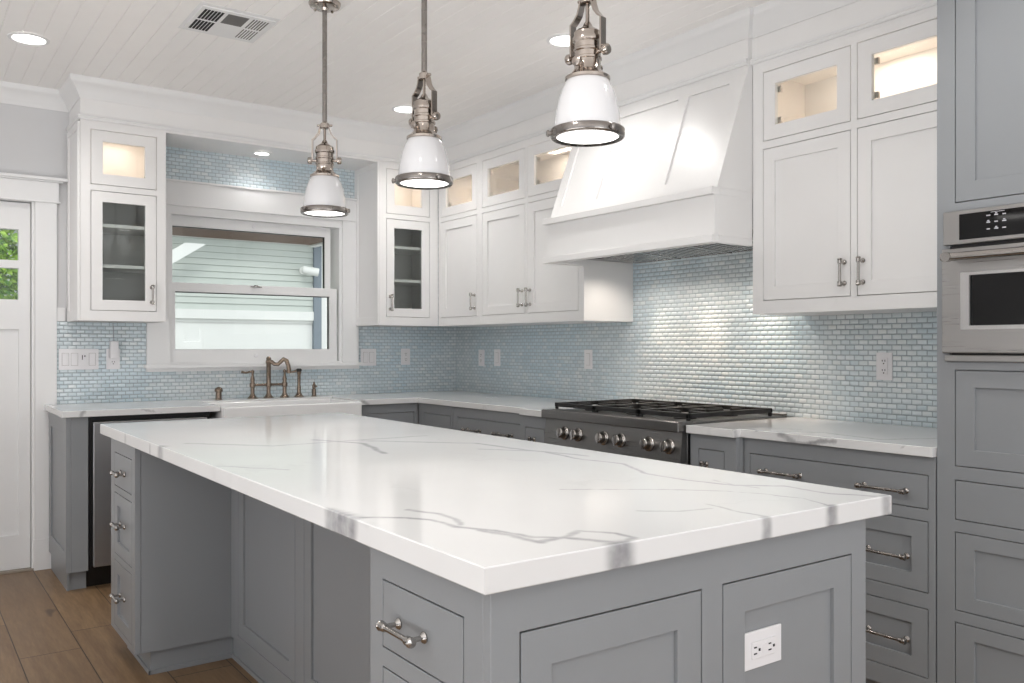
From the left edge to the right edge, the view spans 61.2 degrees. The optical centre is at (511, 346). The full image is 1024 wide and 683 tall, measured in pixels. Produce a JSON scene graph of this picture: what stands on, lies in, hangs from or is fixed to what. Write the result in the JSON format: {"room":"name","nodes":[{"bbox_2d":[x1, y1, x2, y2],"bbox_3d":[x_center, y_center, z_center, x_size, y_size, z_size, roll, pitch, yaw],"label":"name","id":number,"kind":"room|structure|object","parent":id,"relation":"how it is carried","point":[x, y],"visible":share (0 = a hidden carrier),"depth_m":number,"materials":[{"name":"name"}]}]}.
{"room":"kitchen","nodes":[
{"label":"kitchen","id":0,"kind":"room"},
{"bbox_2d":[0,569,258,682],"bbox_3d":[-0.554,1.285,0.888,6.930,0.100,9.090,0,0,-36],"label":"floor","id":1,"kind":"structure","parent":0,"point":[49,633],"depth_m":3.63,"materials":[{"name":"brown wood"}]},
{"bbox_2d":[49,412,87,590],"bbox_3d":[-2.369,0.794,4.611,0.102,0.881,0.618,0,0,-36],"label":"base cabinet","id":2,"kind":"object","parent":1,"relation":"on","point":[68,437],"visible":0.87,"depth_m":4.38,"materials":[{"name":"grey paint"}]},
{"bbox_2d":[86,412,208,586],"bbox_3d":[-2.070,0.795,4.806,0.602,0.879,0.612,0,0,-36],"label":"dishwasher","id":3,"kind":"object","parent":1,"relation":"on","point":[99,445],"visible":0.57,"depth_m":4.42,"materials":[{"name":"silver metal"}]},
{"bbox_2d":[362,403,417,423],"bbox_3d":[-0.933,0.794,5.636,0.386,0.881,0.618,0,0,-36],"label":"base cabinet","id":4,"kind":"object","parent":1,"relation":"on","point":[402,412],"visible":0.12,"depth_m":5.40,"materials":[{"name":"grey paint"}]},
{"bbox_2d":[419,403,452,428],"bbox_3d":[-0.206,0.794,5.519,0.658,0.881,0.413,0,0,-36],"label":"base cabinet","id":5,"kind":"object","parent":1,"relation":"on","point":[441,416],"visible":0.18,"depth_m":5.31,"materials":[{"name":"grey paint"}]},
{"bbox_2d":[453,407,519,438],"bbox_3d":[0.112,0.794,5.037,0.700,0.881,0.733,0,0,-36],"label":"base cabinet","id":6,"kind":"object","parent":1,"relation":"on","point":[488,422],"visible":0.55,"depth_m":4.86,"materials":[{"name":"grey paint"}]},
{"bbox_2d":[109,438,865,682],"bbox_3d":[-0.462,0.798,2.703,1.016,0.873,2.787,0,0,-36],"label":"kitchen island","id":7,"kind":"object","parent":1,"relation":"on","point":[204,570],"visible":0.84,"depth_m":1.79,"materials":[{"name":"grey paint"}]},
{"bbox_2d":[100,413,891,594],"bbox_3d":[-0.439,0.342,2.744,1.076,0.041,2.882,0,0,-36],"label":"island countertop","id":8,"kind":"structure","parent":7,"relation":"on","point":[484,514],"depth_m":1.90,"materials":[{"name":"stone"}]},
{"bbox_2d":[745,623,780,671],"bbox_3d":[0.483,0.580,1.670,0.115,0.072,0.010,0,0,-36],"label":"wall outlet","id":9,"kind":"object","parent":7,"relation":"attached to","point":[763,645],"visible":1,"depth_m":1.67,"materials":[{"name":"white plastic"}]},
{"bbox_2d":[751,636,774,659],"bbox_3d":[0.484,0.580,1.669,0.068,0.033,0.003,0,0,-36],"label":"receptacle","id":10,"kind":"object","parent":9,"relation":"attached to","point":[762,647],"depth_m":1.67,"materials":[{"name":"white plastic"}]},
{"bbox_2d":[520,415,545,442],"bbox_3d":[0.384,0.794,4.621,0.742,0.881,0.252,0,0,-36],"label":"base cabinet","id":11,"kind":"object","parent":1,"relation":"on","point":[532,428],"visible":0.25,"depth_m":4.44,"materials":[{"name":"grey paint"}]},
{"bbox_2d":[44,390,585,417],"bbox_3d":[-0.919,0.337,4.772,2.688,0.032,2.020,0,0,-36],"label":"countertop","id":12,"kind":"structure","parent":11,"relation":"on","point":[523,405],"depth_m":4.99,"materials":[{"name":"stone"}]},
{"bbox_2d":[214,387,222,399],"bbox_3d":[-1.780,0.282,5.254,0.048,0.078,0.048,0,0,-36],"label":"air gap cap","id":13,"kind":"object","parent":12,"relation":"on","point":[218,390],"visible":1,"depth_m":5.24,"materials":[{"name":"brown metal"}]},
{"bbox_2d":[241,356,296,398],"bbox_3d":[-1.507,0.191,5.408,0.354,0.260,0.128,0,0,-36],"label":"bridge faucet","id":14,"kind":"object","parent":12,"relation":"on","point":[284,384],"visible":1,"depth_m":5.42,"materials":[{"name":"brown metal"}]},
{"bbox_2d":[209,398,361,418],"bbox_3d":[-1.363,0.455,5.133,0.821,0.250,0.450,0,0,-36],"label":"farmhouse sink","id":15,"kind":"object","parent":12,"relation":"in","point":[328,405],"visible":0.23,"depth_m":5.02,"materials":[{"name":"white ceramic"}]},
{"bbox_2d":[294,368,303,396],"bbox_3d":[-1.365,0.230,5.550,0.061,0.182,0.062,0,0,-36],"label":"sprayer","id":16,"kind":"object","parent":12,"relation":"on","point":[298,394],"visible":1,"depth_m":5.54,"materials":[{"name":"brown metal"}]},
{"bbox_2d":[311,382,316,395],"bbox_3d":[-1.274,0.273,5.597,0.036,0.095,0.065,0,0,-36],"label":"soap dispenser","id":17,"kind":"object","parent":12,"relation":"on","point":[314,385],"visible":1,"depth_m":5.60,"materials":[{"name":"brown metal"}]},
{"bbox_2d":[541,399,790,464],"bbox_3d":[0.702,0.756,4.117,0.803,0.958,0.918,0,0,-36],"label":"gas range","id":18,"kind":"object","parent":1,"relation":"on","point":[641,428],"visible":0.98,"depth_m":3.88,"materials":[{"name":"silver metal"}]},
{"bbox_2d":[691,433,743,472],"bbox_3d":[1.071,0.794,3.658,0.742,0.881,0.238,0,0,-36],"label":"base cabinet","id":19,"kind":"object","parent":1,"relation":"on","point":[708,451],"visible":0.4,"depth_m":3.44,"materials":[{"name":"grey paint"}]},
{"bbox_2d":[744,438,936,682],"bbox_3d":[1.382,0.794,3.259,0.700,0.881,0.765,0,0,-36],"label":"base cabinet","id":20,"kind":"object","parent":1,"relation":"on","point":[901,545],"visible":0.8,"depth_m":2.89,"materials":[{"name":"grey paint"}]},
{"bbox_2d":[686,417,936,457],"bbox_3d":[1.301,0.337,3.352,0.723,0.032,1.012,0,0,-36],"label":"countertop","id":21,"kind":"structure","parent":20,"relation":"on","point":[877,437],"depth_m":3.28,"materials":[{"name":"stone"}]},
{"bbox_2d":[937,0,1023,682],"bbox_3d":[1.863,-0.097,2.622,0.656,2.664,0.823,0,0,-36],"label":"tall cabinet","id":22,"kind":"object","parent":1,"relation":"on","point":[980,43],"visible":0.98,"depth_m":2.66,"materials":[{"name":"grey paint"}]},
{"bbox_2d":[940,203,1023,361],"bbox_3d":[1.780,-0.188,2.563,0.648,0.468,0.761,0,0,-36],"label":"wall oven","id":23,"kind":"object","parent":22,"relation":"in","point":[983,269],"visible":1,"depth_m":2.62,"materials":[{"name":"silver metal"}]},
{"bbox_2d":[0,103,455,423],"bbox_3d":[-3.148,-0.102,4.522,6.930,2.675,0.160,0,0,-36],"label":"wall","id":24,"kind":"structure","parent":0,"point":[432,367],"depth_m":5.27,"materials":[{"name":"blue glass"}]},
{"bbox_2d":[0,201,29,570],"bbox_3d":[-3.048,0.214,4.517,0.947,2.018,0.115,0,0,-36],"label":"door","id":25,"kind":"structure","parent":24,"relation":"in","point":[14,314],"depth_m":4.77,"materials":[{"name":"white paint"}]},
{"bbox_2d":[0,172,67,574],"bbox_3d":[-3.066,0.147,4.557,1.285,2.175,0.200,0,0,-36],"label":"door frame","id":26,"kind":"structure","parent":24,"relation":"attached to","point":[42,192],"depth_m":4.80,"materials":[{"name":"white paint"}]},
{"bbox_2d":[57,308,64,320],"bbox_3d":[-2.535,-0.182,4.867,0.042,0.076,0.012,0,0,-36],"label":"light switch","id":27,"kind":"structure","parent":24,"relation":"attached to","point":[60,311],"depth_m":4.86,"materials":[{"name":"white paint"}]},
{"bbox_2d":[59,349,98,369],"bbox_3d":[-2.456,0.072,4.912,0.200,0.115,0.009,0,0,-36],"label":"light switch","id":28,"kind":"object","parent":24,"relation":"attached to","point":[69,359],"visible":1,"depth_m":4.91,"materials":[{"name":"white plastic"}]},
{"bbox_2d":[106,349,119,368],"bbox_3d":[-2.310,0.071,5.016,0.072,0.118,0.010,0,0,-36],"label":"wall outlet","id":29,"kind":"object","parent":24,"relation":"attached to","point":[111,363],"visible":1,"depth_m":5.01,"materials":[{"name":"white plastic"}]},
{"bbox_2d":[110,358,115,364],"bbox_3d":[-2.309,0.071,5.014,0.033,0.068,0.003,0,0,-36],"label":"receptacle","id":30,"kind":"object","parent":29,"relation":"attached to","point":[112,360],"depth_m":5.01,"materials":[{"name":"white plastic"}]},
{"bbox_2d":[109,326,118,357],"bbox_3d":[-2.297,-0.035,4.999,0.045,0.204,0.037,0,0,-36],"label":"plug","id":31,"kind":"object","parent":24,"relation":"attached to","point":[113,345],"visible":1,"depth_m":4.99,"materials":[{"name":"white plastic"}]},
{"bbox_2d":[67,121,165,322],"bbox_3d":[-2.212,-0.670,4.851,0.448,1.061,0.391,0,0,-36],"label":"upper cabinet","id":32,"kind":"object","parent":24,"relation":"attached to","point":[116,175],"visible":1,"depth_m":4.80,"materials":[{"name":"white paint"}]},
{"bbox_2d":[103,224,144,235],"bbox_3d":[-2.222,-0.659,4.876,0.395,0.018,0.300,0,0,-36],"label":"shelf","id":33,"kind":"object","parent":32,"relation":"attached to","point":[108,229],"depth_m":4.84,"materials":[{"name":"white paint"}]},
{"bbox_2d":[103,264,144,273],"bbox_3d":[-2.222,-0.439,4.876,0.395,0.018,0.300,0,0,-36],"label":"shelf","id":34,"kind":"object","parent":32,"relation":"attached to","point":[107,269],"depth_m":4.82,"materials":[{"name":"white paint"}]},
{"bbox_2d":[172,227,322,244],"bbox_3d":[-2.923,-0.841,5.403,3.920,0.048,1.009,0,0,-36],"label":"soffit","id":35,"kind":"structure","parent":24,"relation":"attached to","point":[179,231],"depth_m":6.42,"materials":[{"name":"brown wood"}]},
{"bbox_2d":[172,235,322,246],"bbox_3d":[-2.910,-0.855,5.436,3.980,0.100,1.049,0,0,-36],"label":"fascia","id":36,"kind":"object","parent":35,"relation":"attached to","point":[320,243],"visible":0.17,"depth_m":6.75,"materials":[{"name":"white wood"}]},
{"bbox_2d":[143,178,361,371],"bbox_3d":[-1.638,-0.427,5.558,1.392,1.152,0.190,0,0,-36],"label":"window","id":37,"kind":"structure","parent":24,"relation":"in","point":[189,204],"depth_m":5.51,"materials":[{"name":"white paint"}]},
{"bbox_2d":[361,349,375,365],"bbox_3d":[-0.988,0.072,5.961,0.117,0.116,0.008,0,0,-36],"label":"light switch","id":38,"kind":"object","parent":24,"relation":"attached to","point":[368,356],"visible":1,"depth_m":5.96,"materials":[{"name":"white plastic"}]},
{"bbox_2d":[354,162,437,326],"bbox_3d":[-0.776,-0.670,5.876,0.454,1.061,0.391,0,0,-36],"label":"upper cabinet","id":39,"kind":"object","parent":24,"relation":"attached to","point":[397,226],"visible":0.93,"depth_m":5.80,"materials":[{"name":"white paint"}]},
{"bbox_2d":[394,246,420,254],"bbox_3d":[-0.786,-0.659,5.901,0.401,0.018,0.300,0,0,-36],"label":"shelf","id":40,"kind":"object","parent":39,"relation":"attached to","point":[398,250],"depth_m":5.84,"materials":[{"name":"white paint"}]},
{"bbox_2d":[394,279,420,285],"bbox_3d":[-0.786,-0.439,5.901,0.401,0.018,0.300,0,0,-36],"label":"shelf","id":41,"kind":"object","parent":39,"relation":"attached to","point":[397,282],"depth_m":5.88,"materials":[{"name":"white paint"}]},
{"bbox_2d":[401,349,409,364],"bbox_3d":[-0.752,0.070,6.128,0.072,0.114,0.010,0,0,-36],"label":"wall outlet","id":42,"kind":"object","parent":24,"relation":"attached to","point":[405,353],"visible":1,"depth_m":6.12,"materials":[{"name":"white plastic"}]},
{"bbox_2d":[404,352,407,361],"bbox_3d":[-0.751,0.070,6.126,0.033,0.068,0.003,0,0,-36],"label":"receptacle","id":43,"kind":"object","parent":42,"relation":"attached to","point":[405,353],"depth_m":6.13,"materials":[{"name":"white plastic"}]},
{"bbox_2d":[0,0,771,132],"bbox_3d":[-0.588,-1.480,0.864,6.847,0.100,9.090,0,0,-36],"label":"ceiling","id":44,"kind":"structure","parent":0,"point":[484,56],"depth_m":4.15,"materials":[{"name":"paint"}]},
{"bbox_2d":[8,32,49,45],"bbox_3d":[-2.241,-1.426,4.017,0.172,0.006,0.172,0,0,-36],"label":"recessed light","id":45,"kind":"object","parent":44,"relation":"in","point":[20,37],"visible":1,"depth_m":4.01,"materials":[{"name":"white glass"}]},
{"bbox_2d":[178,2,280,42],"bbox_3d":[-1.253,-1.425,3.830,0.340,0.008,0.360,0,0,-36],"label":"ceiling vent","id":46,"kind":"object","parent":44,"relation":"in","point":[207,18],"visible":1,"depth_m":3.80,"materials":[{"name":"white metal"}]},
{"bbox_2d":[300,0,349,217],"bbox_3d":[-0.785,-0.990,3.604,0.206,0.878,0.206,0,0,-36],"label":"pendant lamp","id":47,"kind":"object","parent":44,"relation":"hanging from","point":[324,197],"visible":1,"depth_m":3.57,"materials":[{"name":"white glass"}]},
{"bbox_2d":[305,211,343,215],"bbox_3d":[-0.779,-0.557,3.603,0.165,0.005,0.165,0,0,-36],"label":"diffuser","id":48,"kind":"object","parent":47,"relation":"attached to","point":[307,213],"depth_m":3.61,"materials":[{"name":"white glass"}]},
{"bbox_2d":[392,105,411,113],"bbox_3d":[-0.637,-1.426,5.208,0.172,0.006,0.172,0,0,-36],"label":"recessed light","id":49,"kind":"object","parent":44,"relation":"in","point":[407,109],"visible":0.68,"depth_m":5.21,"materials":[{"name":"white paint"}]},
{"bbox_2d":[392,0,452,189],"bbox_3d":[-0.295,-0.990,2.940,0.198,0.878,0.209,0,0,-36],"label":"pendant lamp","id":50,"kind":"object","parent":44,"relation":"hanging from","point":[424,165],"visible":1,"depth_m":2.91,"materials":[{"name":"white glass"}]},
{"bbox_2d":[400,179,447,187],"bbox_3d":[-0.298,-0.557,2.945,0.165,0.005,0.165,0,0,-36],"label":"diffuser","id":51,"kind":"object","parent":50,"relation":"attached to","point":[405,183],"depth_m":2.95,"materials":[{"name":"white glass"}]},
{"bbox_2d":[0,0,936,170],"bbox_3d":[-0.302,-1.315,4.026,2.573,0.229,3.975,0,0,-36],"label":"crown molding","id":52,"kind":"structure","parent":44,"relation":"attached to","point":[862,10],"depth_m":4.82,"materials":[{"name":"white paint"}]},
{"bbox_2d":[252,151,271,155],"bbox_3d":[-1.550,-1.197,5.369,0.120,0.006,0.120,0,0,-36],"label":"recessed light","id":53,"kind":"object","parent":52,"relation":"attached to","point":[260,153],"visible":1,"depth_m":5.37,"materials":[{"name":"white paint"}]},
{"bbox_2d":[546,34,569,46],"bbox_3d":[0.247,-1.426,4.037,0.172,0.006,0.172,0,0,-36],"label":"recessed light","id":54,"kind":"object","parent":44,"relation":"in","point":[558,40],"visible":0.61,"depth_m":4.04,"materials":[{"name":"white glass"}]},
{"bbox_2d":[546,0,624,146],"bbox_3d":[0.204,-0.990,2.288,0.198,0.878,0.209,0,0,-36],"label":"pendant lamp","id":55,"kind":"object","parent":44,"relation":"hanging from","point":[587,112],"visible":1,"depth_m":2.25,"materials":[{"name":"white glass"}]},
{"bbox_2d":[556,130,618,143],"bbox_3d":[0.200,-0.557,2.293,0.165,0.005,0.165,0,0,-36],"label":"diffuser","id":56,"kind":"object","parent":55,"relation":"attached to","point":[562,136],"depth_m":2.29,"materials":[{"name":"white glass"}]},
{"bbox_2d":[456,98,936,427],"bbox_3d":[2.244,-0.102,2.794,0.160,2.675,8.940,0,0,-36],"label":"wall","id":57,"kind":"structure","parent":0,"point":[694,335],"depth_m":4.35,"materials":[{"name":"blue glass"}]},
{"bbox_2d":[438,157,523,326],"bbox_3d":[-0.223,-0.670,5.767,0.401,1.061,0.508,0,0,-36],"label":"upper cabinet","id":58,"kind":"object","parent":57,"relation":"attached to","point":[458,204],"visible":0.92,"depth_m":5.67,"materials":[{"name":"white paint"}]},
{"bbox_2d":[478,350,484,365],"bbox_3d":[-0.216,0.077,6.095,0.010,0.115,0.072,0,0,-36],"label":"wall outlet","id":59,"kind":"object","parent":57,"relation":"attached to","point":[481,353],"visible":1,"depth_m":6.08,"materials":[{"name":"white plastic"}]},
{"bbox_2d":[494,349,499,365],"bbox_3d":[-0.102,0.074,5.936,0.008,0.115,0.072,0,0,-36],"label":"light switch","id":60,"kind":"object","parent":57,"relation":"attached to","point":[496,351],"visible":1,"depth_m":5.93,"materials":[{"name":"white plastic"}]},
{"bbox_2d":[480,135,632,324],"bbox_3d":[0.220,-0.670,5.147,0.401,1.061,1.017,0,0,-36],"label":"upper cabinet","id":61,"kind":"object","parent":57,"relation":"attached to","point":[520,183],"visible":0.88,"depth_m":5.02,"materials":[{"name":"white paint"}]},
{"bbox_2d":[584,350,592,368],"bbox_3d":[0.454,0.074,5.157,0.008,0.115,0.072,0,0,-36],"label":"light switch","id":62,"kind":"object","parent":57,"relation":"attached to","point":[588,354],"visible":1,"depth_m":5.15,"materials":[{"name":"white plastic"}]},
{"bbox_2d":[542,65,752,265],"bbox_3d":[0.743,-0.822,4.223,0.620,0.778,1.149,0,0,-36],"label":"range hood","id":63,"kind":"object","parent":57,"relation":"attached to","point":[677,185],"visible":0.87,"depth_m":3.95,"materials":[{"name":"white paint"}]},
{"bbox_2d":[753,8,936,315],"bbox_3d":[1.447,-0.670,3.427,0.401,1.061,0.968,0,0,-36],"label":"upper cabinet","id":64,"kind":"object","parent":57,"relation":"attached to","point":[845,130],"visible":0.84,"depth_m":3.39,"materials":[{"name":"white paint"}]},
{"bbox_2d":[876,353,892,379],"bbox_3d":[1.554,0.082,3.615,0.010,0.115,0.072,0,0,-36],"label":"wall outlet","id":65,"kind":"object","parent":57,"relation":"attached to","point":[884,361],"visible":1,"depth_m":3.61,"materials":[{"name":"white plastic"}]},
{"bbox_2d":[880,358,887,374],"bbox_3d":[1.552,0.082,3.614,0.003,0.068,0.033,0,0,-36],"label":"receptacle","id":66,"kind":"object","parent":65,"relation":"attached to","point":[883,361],"depth_m":3.61,"materials":[{"name":"white plastic"}]},
{"label":"outside","id":67,"kind":"structure","parent":0,"visible":0},
{"bbox_3d":[-3.833,1.305,10.533,18.000,0.100,10.400,0,0,-36],"label":"ground","id":68,"kind":"structure","parent":67,"visible":0},
{"bbox_2d":[0,229,17,299],"bbox_3d":[-4.579,-0.086,7.199,1.976,2.683,1.087,0,0,-36],"label":"hedge","id":69,"kind":"object","parent":68,"relation":"on","point":[7,288],"visible":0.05,"depth_m":7.16,"materials":[{"name":"green plant"}]},
{"bbox_2d":[0,230,326,348],"bbox_3d":[-4.542,-0.165,10.150,7.400,2.800,0.700,0,0,-36],"label":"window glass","id":70,"kind":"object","parent":68,"relation":"on","point":[202,320],"visible":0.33,"depth_m":11.09,"materials":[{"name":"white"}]},
{"bbox_2d":[299,266,318,275],"bbox_3d":[-2.677,-0.995,11.438,0.234,0.132,0.241,0,0,-36],"label":"security camera","id":71,"kind":"object","parent":70,"relation":"attached to","point":[312,271],"visible":1,"depth_m":11.37,"materials":[{"name":"white plastic"}]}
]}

